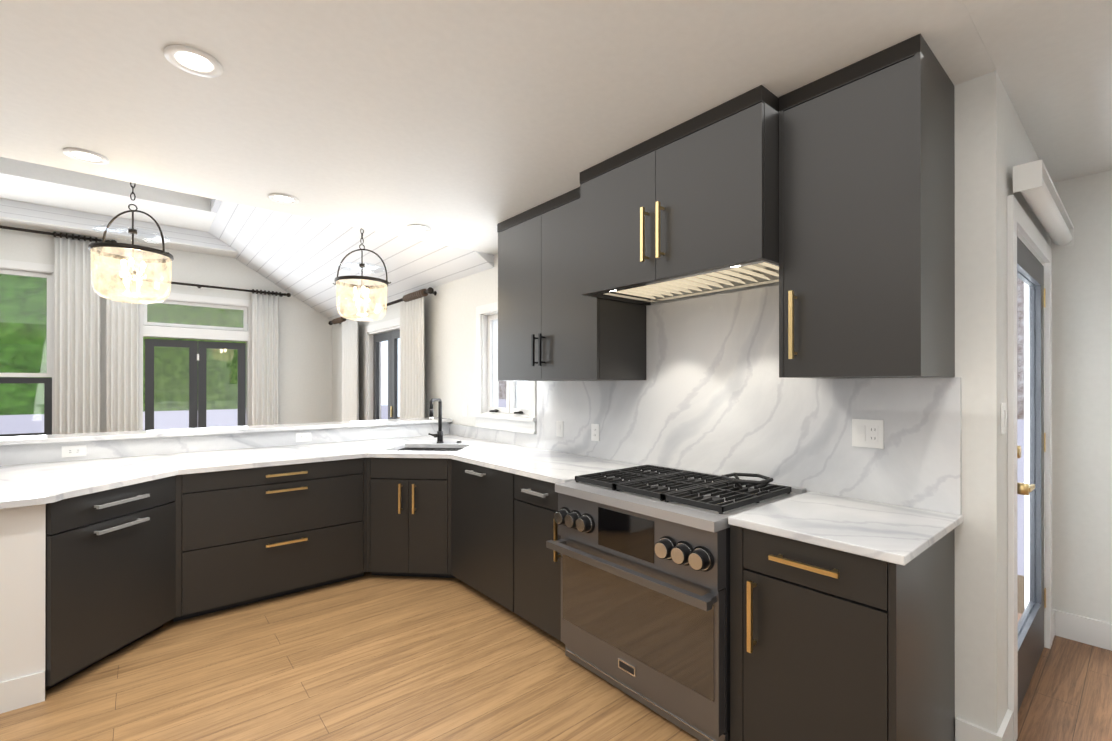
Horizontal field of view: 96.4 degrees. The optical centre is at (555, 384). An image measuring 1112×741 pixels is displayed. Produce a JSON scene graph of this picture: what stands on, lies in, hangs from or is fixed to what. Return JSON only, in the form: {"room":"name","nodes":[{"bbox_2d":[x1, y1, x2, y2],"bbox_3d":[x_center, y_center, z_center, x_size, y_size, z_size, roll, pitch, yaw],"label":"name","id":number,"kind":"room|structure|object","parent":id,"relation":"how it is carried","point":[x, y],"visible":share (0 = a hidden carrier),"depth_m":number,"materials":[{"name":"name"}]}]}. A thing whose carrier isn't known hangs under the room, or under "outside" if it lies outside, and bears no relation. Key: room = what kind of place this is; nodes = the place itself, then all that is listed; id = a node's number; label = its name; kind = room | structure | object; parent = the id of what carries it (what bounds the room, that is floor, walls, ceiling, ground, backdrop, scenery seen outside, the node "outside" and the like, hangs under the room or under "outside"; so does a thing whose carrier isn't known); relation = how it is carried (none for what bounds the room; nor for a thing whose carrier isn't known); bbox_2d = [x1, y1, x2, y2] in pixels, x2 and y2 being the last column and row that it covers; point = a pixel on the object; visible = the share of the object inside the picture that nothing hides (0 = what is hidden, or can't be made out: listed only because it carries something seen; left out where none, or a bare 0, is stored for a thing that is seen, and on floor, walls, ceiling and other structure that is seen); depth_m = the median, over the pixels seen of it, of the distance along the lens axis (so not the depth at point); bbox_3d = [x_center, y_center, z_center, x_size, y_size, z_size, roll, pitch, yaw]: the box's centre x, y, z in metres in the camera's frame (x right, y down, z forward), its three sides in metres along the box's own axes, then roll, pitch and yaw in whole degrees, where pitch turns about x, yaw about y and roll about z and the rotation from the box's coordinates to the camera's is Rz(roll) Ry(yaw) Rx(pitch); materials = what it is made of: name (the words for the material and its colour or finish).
{"room":"kitchen","nodes":[
{"label":"kitchen","id":0,"kind":"room"},
{"bbox_2d":[0,157,221,231],"bbox_3d":[-5.101,-2.189,3.666,4.516,0.300,4.778,0,0,-40],"label":"ceiling","id":1,"kind":"structure","parent":0,"point":[29,182],"depth_m":5.46,"materials":[{"name":"paint"}]},
{"bbox_2d":[88,182,173,303],"bbox_3d":[-2.695,-1.281,3.164,0.416,1.516,0.416,0,0,-40],"label":"pendant lantern","id":2,"kind":"object","parent":1,"relation":"hanging from","point":[124,265],"visible":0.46,"depth_m":3.11,"materials":[{"name":"beige glass"}]},
{"bbox_2d":[0,199,331,431],"bbox_3d":[-6.050,-0.461,6.104,6.200,3.750,0.180,0,0,-40],"label":"wall","id":3,"kind":"structure","parent":0,"point":[305,369],"depth_m":7.48,"materials":[{"name":"paint"}]},
{"bbox_2d":[0,269,51,436],"bbox_3d":[-6.588,-0.341,5.633,1.246,1.986,0.050,0,0,-40],"label":"window","id":4,"kind":"structure","parent":3,"relation":"in","point":[13,377],"depth_m":5.92,"materials":[{"name":"white"}]},
{"bbox_2d":[0,198,237,257],"bbox_3d":[-6.376,-1.931,5.454,4.863,0.209,0.399,0,0,-40],"label":"beam","id":5,"kind":"structure","parent":3,"relation":"attached to","point":[23,215],"depth_m":6.01,"materials":[{"name":"paint"}]},
{"bbox_2d":[0,259,251,433],"bbox_3d":[-5.805,-0.010,6.271,3.470,2.850,0.218,0,0,-40],"label":"trim","id":6,"kind":"structure","parent":3,"relation":"attached to","point":[165,331],"depth_m":6.76,"materials":[{"name":"white"}]},
{"bbox_2d":[143,299,246,330],"bbox_3d":[-5.014,-0.959,6.955,1.176,0.346,0.050,0,0,-40],"label":"window","id":7,"kind":"structure","parent":3,"relation":"in","point":[186,325],"depth_m":6.94,"materials":[{"name":"white"}]},
{"bbox_2d":[145,339,245,429],"bbox_3d":[-5.006,0.400,6.943,1.140,2.008,0.065,0,0,-40],"label":"door","id":8,"kind":"structure","parent":3,"relation":"in","point":[198,355],"depth_m":6.92,"materials":[{"name":"grey"}]},
{"bbox_2d":[208,201,493,320],"bbox_3d":[-2.726,-1.561,5.657,1.683,1.070,4.778,0,0,-40],"label":"ceiling slope","id":9,"kind":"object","parent":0,"point":[300,258],"visible":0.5,"depth_m":5.57,"materials":[{"name":"white wood"}]},
{"bbox_2d":[333,228,390,320],"bbox_3d":[-1.595,-1.075,4.086,0.416,1.098,0.416,0,0,-40],"label":"pendant lantern","id":10,"kind":"object","parent":9,"relation":"hanging from","point":[356,304],"visible":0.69,"depth_m":4.04,"materials":[{"name":"beige glass"}]},
{"bbox_2d":[0,572,1111,740],"bbox_3d":[-1.651,1.433,2.234,7.970,0.050,11.800,0,0,-40],"label":"floor","id":11,"kind":"structure","parent":0,"point":[367,656],"depth_m":2.34,"materials":[{"name":"brown wood"}]},
{"bbox_2d":[0,504,45,713],"bbox_3d":[-2.696,0.966,1.943,0.992,0.884,0.134,0,0,-40],"label":"wall","id":12,"kind":"structure","parent":11,"relation":"on","point":[22,598],"depth_m":2.17,"materials":[{"name":"white paint"}]},
{"bbox_2d":[45,517,184,690],"bbox_3d":[-2.241,1.045,2.550,0.478,0.728,0.479,0,0,-40],"label":"base cabinet","id":13,"kind":"object","parent":11,"relation":"on","point":[125,566],"depth_m":2.48,"materials":[{"name":"grey wood"}]},
{"bbox_2d":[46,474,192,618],"bbox_3d":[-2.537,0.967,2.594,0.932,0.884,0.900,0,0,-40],"label":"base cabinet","id":14,"kind":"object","parent":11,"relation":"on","point":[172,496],"depth_m":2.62,"materials":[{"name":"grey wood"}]},
{"bbox_2d":[5,422,449,465],"bbox_3d":[-2.522,0.892,3.841,3.698,1.038,0.139,0,0,-40],"label":"wall bar","id":15,"kind":"object","parent":11,"relation":"on","point":[218,450],"depth_m":3.68,"materials":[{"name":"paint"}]},
{"bbox_2d":[0,422,448,465],"bbox_3d":[-2.478,0.434,3.774,3.678,0.123,0.020,0,0,-40],"label":"backsplash","id":16,"kind":"structure","parent":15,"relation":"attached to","point":[33,453],"depth_m":3.65,"materials":[{"name":"stone"}]},
{"bbox_2d":[0,417,452,445],"bbox_3d":[-2.569,0.356,3.858,3.748,0.031,0.335,0,0,-40],"label":"bar","id":17,"kind":"object","parent":15,"relation":"on","point":[43,439],"visible":1,"depth_m":3.66,"materials":[{"name":"white stone"}]},
{"bbox_2d":[185,458,360,616],"bbox_3d":[-1.976,0.968,3.479,1.131,0.884,0.655,0,0,-40],"label":"base cabinet","id":18,"kind":"object","parent":11,"relation":"on","point":[260,533],"depth_m":3.20,"materials":[{"name":"grey wood"}]},
{"bbox_2d":[361,457,448,577],"bbox_3d":[-1.037,0.969,3.836,0.871,0.884,0.853,0,0,-40],"label":"base cabinet","id":19,"kind":"object","parent":11,"relation":"on","point":[405,501],"depth_m":3.56,"materials":[{"name":"grey wood"}]},
{"bbox_2d":[0,434,519,508],"bbox_3d":[-2.014,0.510,3.236,3.698,0.030,1.399,0,0,-40],"label":"countertop","id":20,"kind":"structure","parent":19,"relation":"on","point":[22,485],"depth_m":3.11,"materials":[{"name":"stone"}]},
{"bbox_2d":[399,447,462,450],"bbox_3d":[-0.997,0.630,3.917,0.584,0.206,0.424,0,0,5],"label":"undermount sink","id":21,"kind":"object","parent":20,"relation":"in","point":[433,449],"visible":0.08,"depth_m":4.12,"materials":[{"name":"silver metal"}]},
{"bbox_2d":[428,398,443,442],"bbox_3d":[-1.008,0.305,4.134,0.204,0.382,0.250,0,0,-40],"label":"faucet","id":22,"kind":"object","parent":20,"relation":"on","point":[439,435],"visible":1,"depth_m":4.20,"materials":[{"name":"black metal"}]},
{"bbox_2d":[449,459,508,608],"bbox_3d":[-0.254,0.968,3.460,0.696,0.884,0.802,0,0,-40],"label":"base cabinet","id":23,"kind":"object","parent":11,"relation":"on","point":[478,495],"depth_m":3.22,"materials":[{"name":"grey wood"}]},
{"bbox_2d":[456,446,641,483],"bbox_3d":[-0.052,0.510,3.226,0.704,0.030,1.140,0,0,-40],"label":"countertop","id":24,"kind":"structure","parent":23,"relation":"on","point":[556,467],"depth_m":3.15,"materials":[{"name":"stone"}]},
{"bbox_2d":[509,473,560,640],"bbox_3d":[0.157,0.968,2.970,0.696,0.884,0.478,0,0,-40],"label":"base cabinet","id":25,"kind":"object","parent":11,"relation":"on","point":[534,568],"depth_m":2.78,"materials":[{"name":"grey wood"}]},
{"bbox_2d":[546,464,805,740],"bbox_3d":[0.556,0.916,2.386,0.810,0.984,0.915,0,0,-40],"label":"range","id":26,"kind":"object","parent":11,"relation":"on","point":[644,550],"visible":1,"depth_m":2.11,"materials":[{"name":"grey metal"}]},
{"bbox_2d":[730,525,954,740],"bbox_3d":[1.067,0.966,1.861,0.727,0.884,0.534,0,0,-40],"label":"base cabinet","id":27,"kind":"object","parent":11,"relation":"on","point":[828,644],"visible":0.9,"depth_m":1.64,"materials":[{"name":"grey wood"}]},
{"bbox_2d":[728,491,962,565],"bbox_3d":[1.090,0.508,1.866,0.704,0.030,0.560,0,0,-40],"label":"countertop","id":28,"kind":"structure","parent":27,"relation":"on","point":[897,534],"depth_m":1.76,"materials":[{"name":"stone"}]},
{"bbox_2d":[0,0,1111,254],"bbox_3d":[-0.127,-1.285,0.267,7.770,0.280,6.820,0,0,-40],"label":"ceiling","id":29,"kind":"structure","parent":0,"point":[466,124],"depth_m":1.88,"materials":[{"name":"paint"}]},
{"bbox_2d":[63,148,109,163],"bbox_3d":[-2.343,-1.137,2.480,0.170,0.007,0.170,0,0,-40],"label":"recessed light","id":30,"kind":"object","parent":29,"relation":"in","point":[83,155],"visible":1,"depth_m":2.47,"materials":[{"name":"white plastic"}]},
{"bbox_2d":[164,45,222,76],"bbox_3d":[-1.278,-1.138,1.755,0.170,0.007,0.170,0,0,-40],"label":"recessed light","id":31,"kind":"object","parent":29,"relation":"in","point":[193,61],"visible":1,"depth_m":1.75,"materials":[{"name":"white plastic"}]},
{"bbox_2d":[268,193,298,203],"bbox_3d":[-1.669,-1.136,3.046,0.170,0.007,0.170,0,0,-40],"label":"recessed light","id":32,"kind":"object","parent":29,"relation":"in","point":[282,198],"visible":1,"depth_m":3.04,"materials":[{"name":"white plastic"}]},
{"bbox_2d":[407,224,430,231],"bbox_3d":[-0.995,-1.135,3.611,0.170,0.007,0.170,0,0,-40],"label":"recessed light","id":33,"kind":"object","parent":29,"relation":"in","point":[419,228],"visible":1,"depth_m":3.60,"materials":[{"name":"white plastic"}]},
{"bbox_2d":[332,71,1005,740],"bbox_3d":[-0.997,-0.012,5.043,0.180,2.850,8.300,0,0,-40],"label":"wall","id":34,"kind":"structure","parent":0,"point":[980,371],"depth_m":1.86,"materials":[{"name":"paint"}]},
{"bbox_2d":[365,317,399,419],"bbox_3d":[-2.081,0.310,6.313,0.188,2.210,1.480,0,0,-40],"label":"door frame","id":35,"kind":"structure","parent":34,"relation":"attached to","point":[382,327],"depth_m":6.76,"materials":[{"name":"white wood"}]},
{"bbox_2d":[373,329,399,419],"bbox_3d":[-2.083,0.364,6.311,0.065,2.078,1.240,0,0,-40],"label":"door","id":36,"kind":"structure","parent":34,"relation":"in","point":[392,337],"depth_m":6.34,"materials":[{"name":"grey"}]},
{"bbox_2d":[471,302,536,433],"bbox_3d":[-0.392,-0.162,4.272,0.225,1.103,0.930,0,0,-40],"label":"window","id":37,"kind":"structure","parent":34,"relation":"attached to","point":[490,394],"depth_m":4.49,"materials":[{"name":"white"}]},
{"bbox_2d":[497,187,645,380],"bbox_3d":[0.057,-0.582,3.268,0.485,1.113,0.997,0,0,-40],"label":"upper cabinet","id":38,"kind":"object","parent":34,"relation":"attached to","point":[554,324],"visible":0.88,"depth_m":3.04,"materials":[{"name":"grey wood"}]},
{"bbox_2d":[580,85,778,305],"bbox_3d":[0.657,-0.810,2.451,0.615,0.658,1.020,0,0,-40],"label":"upper cabinet","id":39,"kind":"object","parent":34,"relation":"attached to","point":[692,203],"visible":0.83,"depth_m":2.18,"materials":[{"name":"painted wood"},{"name":"brass"},{"name":"stainless steel"}]},
{"bbox_2d":[449,285,961,514],"bbox_3d":[0.237,0.008,3.415,0.019,0.974,4.019,0,0,-40],"label":"backsplash","id":40,"kind":"structure","parent":34,"relation":"attached to","point":[713,393],"depth_m":2.52,"materials":[{"name":"stone"}]},
{"bbox_2d":[62,445,85,457],"bbox_3d":[-3.119,0.433,3.217,0.115,0.072,0.008,0,0,-40],"label":"outlet","id":41,"kind":"object","parent":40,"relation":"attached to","point":[78,450],"depth_m":3.21,"materials":[{"name":"white plastic"}]},
{"bbox_2d":[296,432,310,441],"bbox_3d":[-2.078,0.434,4.091,0.115,0.072,0.008,0,0,-40],"label":"outlet","id":42,"kind":"object","parent":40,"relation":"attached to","point":[300,437],"depth_m":4.09,"materials":[{"name":"white plastic"}]},
{"bbox_2d":[556,421,562,436],"bbox_3d":[0.026,0.325,3.643,0.011,0.115,0.072,0,0,-40],"label":"outlet","id":43,"kind":"object","parent":40,"relation":"attached to","point":[559,424],"depth_m":3.64,"materials":[{"name":"white plastic"}]},
{"bbox_2d":[591,424,598,440],"bbox_3d":[0.265,0.325,3.361,0.009,0.115,0.072,0,0,-40],"label":"outlet","id":44,"kind":"object","parent":40,"relation":"attached to","point":[594,427],"depth_m":3.36,"materials":[{"name":"white plastic"}]},
{"bbox_2d":[852,419,883,448],"bbox_3d":[1.318,0.208,2.104,0.011,0.118,0.118,0,0,-40],"label":"outlet","id":45,"kind":"object","parent":40,"relation":"attached to","point":[868,433],"depth_m":2.10,"materials":[{"name":"white plastic"}]},
{"bbox_2d":[779,34,954,377],"bbox_3d":[1.187,-0.584,1.921,0.485,1.113,0.467,0,0,-40],"label":"upper cabinet","id":46,"kind":"object","parent":34,"relation":"attached to","point":[867,217],"visible":1,"depth_m":1.76,"materials":[{"name":"grey wood"}]},
{"bbox_2d":[1005,90,1050,711],"bbox_3d":[2.304,-0.016,2.447,1.540,2.850,0.080,0,0,-40],"label":"wall","id":47,"kind":"structure","parent":0,"point":[1019,149],"depth_m":2.06,"materials":[{"name":"paint"}]},
{"bbox_2d":[1001,403,1006,433],"bbox_3d":[1.690,0.128,1.873,0.072,0.115,0.011,0,0,-40],"label":"light switch","id":48,"kind":"object","parent":47,"relation":"attached to","point":[1003,405],"depth_m":1.86,"materials":[{"name":"white plastic"}]},
{"bbox_2d":[1007,195,1051,740],"bbox_3d":[2.206,0.336,2.353,1.200,2.145,0.098,0,0,-40],"label":"door frame","id":49,"kind":"structure","parent":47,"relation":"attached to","point":[1019,220],"depth_m":1.98,"materials":[{"name":"white wood"}]},
{"bbox_2d":[1017,237,1045,711],"bbox_3d":[2.233,0.384,2.334,1.004,2.026,0.096,0,0,-40],"label":"door","id":50,"kind":"structure","parent":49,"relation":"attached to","point":[1030,270],"depth_m":2.58,"materials":[{"name":"grey"}]},
{"bbox_2d":[1013,159,1073,248],"bbox_3d":[2.264,-0.792,2.286,1.230,0.100,0.081,0,0,-40],"label":"blind valance","id":51,"kind":"object","parent":47,"relation":"attached to","point":[1033,184],"visible":1,"depth_m":2.08,"materials":[{"name":"white"}]},
{"bbox_2d":[1051,170,1111,622],"bbox_3d":[3.980,-0.018,1.530,0.150,2.850,3.479,0,0,-40],"label":"wall","id":52,"kind":"structure","parent":0,"point":[1082,426],"depth_m":2.72,"materials":[{"name":"paint"}]},
{"bbox_2d":[956,609,1111,740],"bbox_3d":[3.278,1.336,1.015,1.586,0.140,3.596,0,0,-40],"label":"baseboard","id":53,"kind":"structure","parent":52,"relation":"attached to","point":[1086,630],"depth_m":2.66,"materials":[{"name":"white wood"}]},
{"label":"outside","id":54,"kind":"structure","parent":0,"visible":0},
{"bbox_2d":[398,416,1024,613],"bbox_3d":[-2.928,1.598,8.603,22.200,0.240,28.000,0,0,-40],"label":"ground","id":55,"kind":"structure","parent":54,"point":[1021,596],"depth_m":3.51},
{"bbox_2d":[0,274,245,414],"bbox_3d":[-8.626,-1.181,8.787,9.700,5.200,1.600,0,0,-40],"label":"trees","id":56,"kind":"object","parent":55,"relation":"on","point":[21,393],"depth_m":8.89,"materials":[{"name":"green plant"}]},
{"bbox_2d":[0,399,1024,575],"bbox_3d":[-3.381,0.835,3.434,10.860,1.150,12.660,0,0,-40],"label":"fence","id":57,"kind":"object","parent":55,"relation":"on","point":[1020,503],"depth_m":7.69,"materials":[{"name":"white wood"}]},
{"bbox_2d":[493,255,1023,418],"bbox_3d":[1.926,-1.582,8.112,0.200,6.000,13.000,0,0,-40],"label":"trees","id":58,"kind":"object","parent":55,"relation":"on","point":[1020,323],"depth_m":4.85,"materials":[{"name":"green plant"}]},
{"bbox_3d":[-3.485,-1.370,5.735,2.743,0.876,3.683,0,0,-40],"label":"brackets","id":59,"kind":"object","parent":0,"visible":0},
{"bbox_2d":[0,225,116,242],"bbox_3d":[-6.421,-1.786,5.534,2.296,0.064,0.064,0,0,-40],"label":"curtain rod","id":60,"kind":"object","parent":59,"relation":"attached to","point":[72,236],"visible":0.83,"depth_m":5.93,"materials":[{"name":"brown metal"}]},
{"bbox_2d":[54,237,99,433],"bbox_3d":[-5.811,-0.178,6.034,0.404,3.145,0.084,0,0,-40],"label":"curtain","id":61,"kind":"object","parent":60,"relation":"hanging from","point":[76,353],"visible":0.67,"depth_m":6.03,"materials":[{"name":"white fabric"}]},
{"bbox_2d":[114,274,290,296],"bbox_3d":[-4.804,-1.354,6.890,2.036,0.064,0.064,0,0,-40],"label":"curtain rod","id":62,"kind":"object","parent":59,"relation":"attached to","point":[256,291],"visible":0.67,"depth_m":7.03,"materials":[{"name":"brown metal"}]},
{"bbox_2d":[106,279,138,431],"bbox_3d":[-5.494,0.037,6.301,0.314,2.715,0.074,0,0,-40],"label":"door curtain","id":63,"kind":"object","parent":62,"relation":"hanging from","point":[122,365],"visible":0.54,"depth_m":6.30,"materials":[{"name":"white fabric"}]},
{"bbox_2d":[252,294,278,424],"bbox_3d":[-4.279,0.039,7.320,0.344,2.715,0.074,0,0,-40],"label":"door curtain","id":64,"kind":"object","parent":62,"relation":"hanging from","point":[265,335],"visible":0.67,"depth_m":7.32,"materials":[{"name":"white fabric"}]},
{"bbox_2d":[328,287,433,324],"bbox_3d":[-2.390,-0.955,6.395,0.080,0.080,3.515,0,0,-40],"label":"curtain rod","id":65,"kind":"object","parent":59,"relation":"attached to","point":[421,293],"visible":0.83,"depth_m":5.43,"materials":[{"name":"brown metal"}]},
{"bbox_2d":[342,317,358,420],"bbox_3d":[-2.899,0.243,7.009,0.074,2.305,0.683,0,0,-40],"label":"curtain","id":66,"kind":"object","parent":65,"relation":"hanging from","point":[350,370],"visible":0.58,"depth_m":6.93,"materials":[{"name":"white fabric"}]},
{"bbox_2d":[400,297,424,418],"bbox_3d":[-1.565,0.241,5.419,0.074,2.305,0.634,0,0,-40],"label":"curtain","id":67,"kind":"object","parent":65,"relation":"hanging from","point":[412,363],"visible":0.48,"depth_m":5.35,"materials":[{"name":"white fabric"}]},
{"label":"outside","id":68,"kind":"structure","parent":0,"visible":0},
{"bbox_2d":[381,338,399,416],"bbox_3d":[-13.490,-5.067,18.092,18.200,15.000,0.100,0,0,-40],"label":"sky","id":69,"kind":"structure","parent":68,"point":[385,360],"depth_m":22.78,"materials":[{"name":"white"}]}
]}

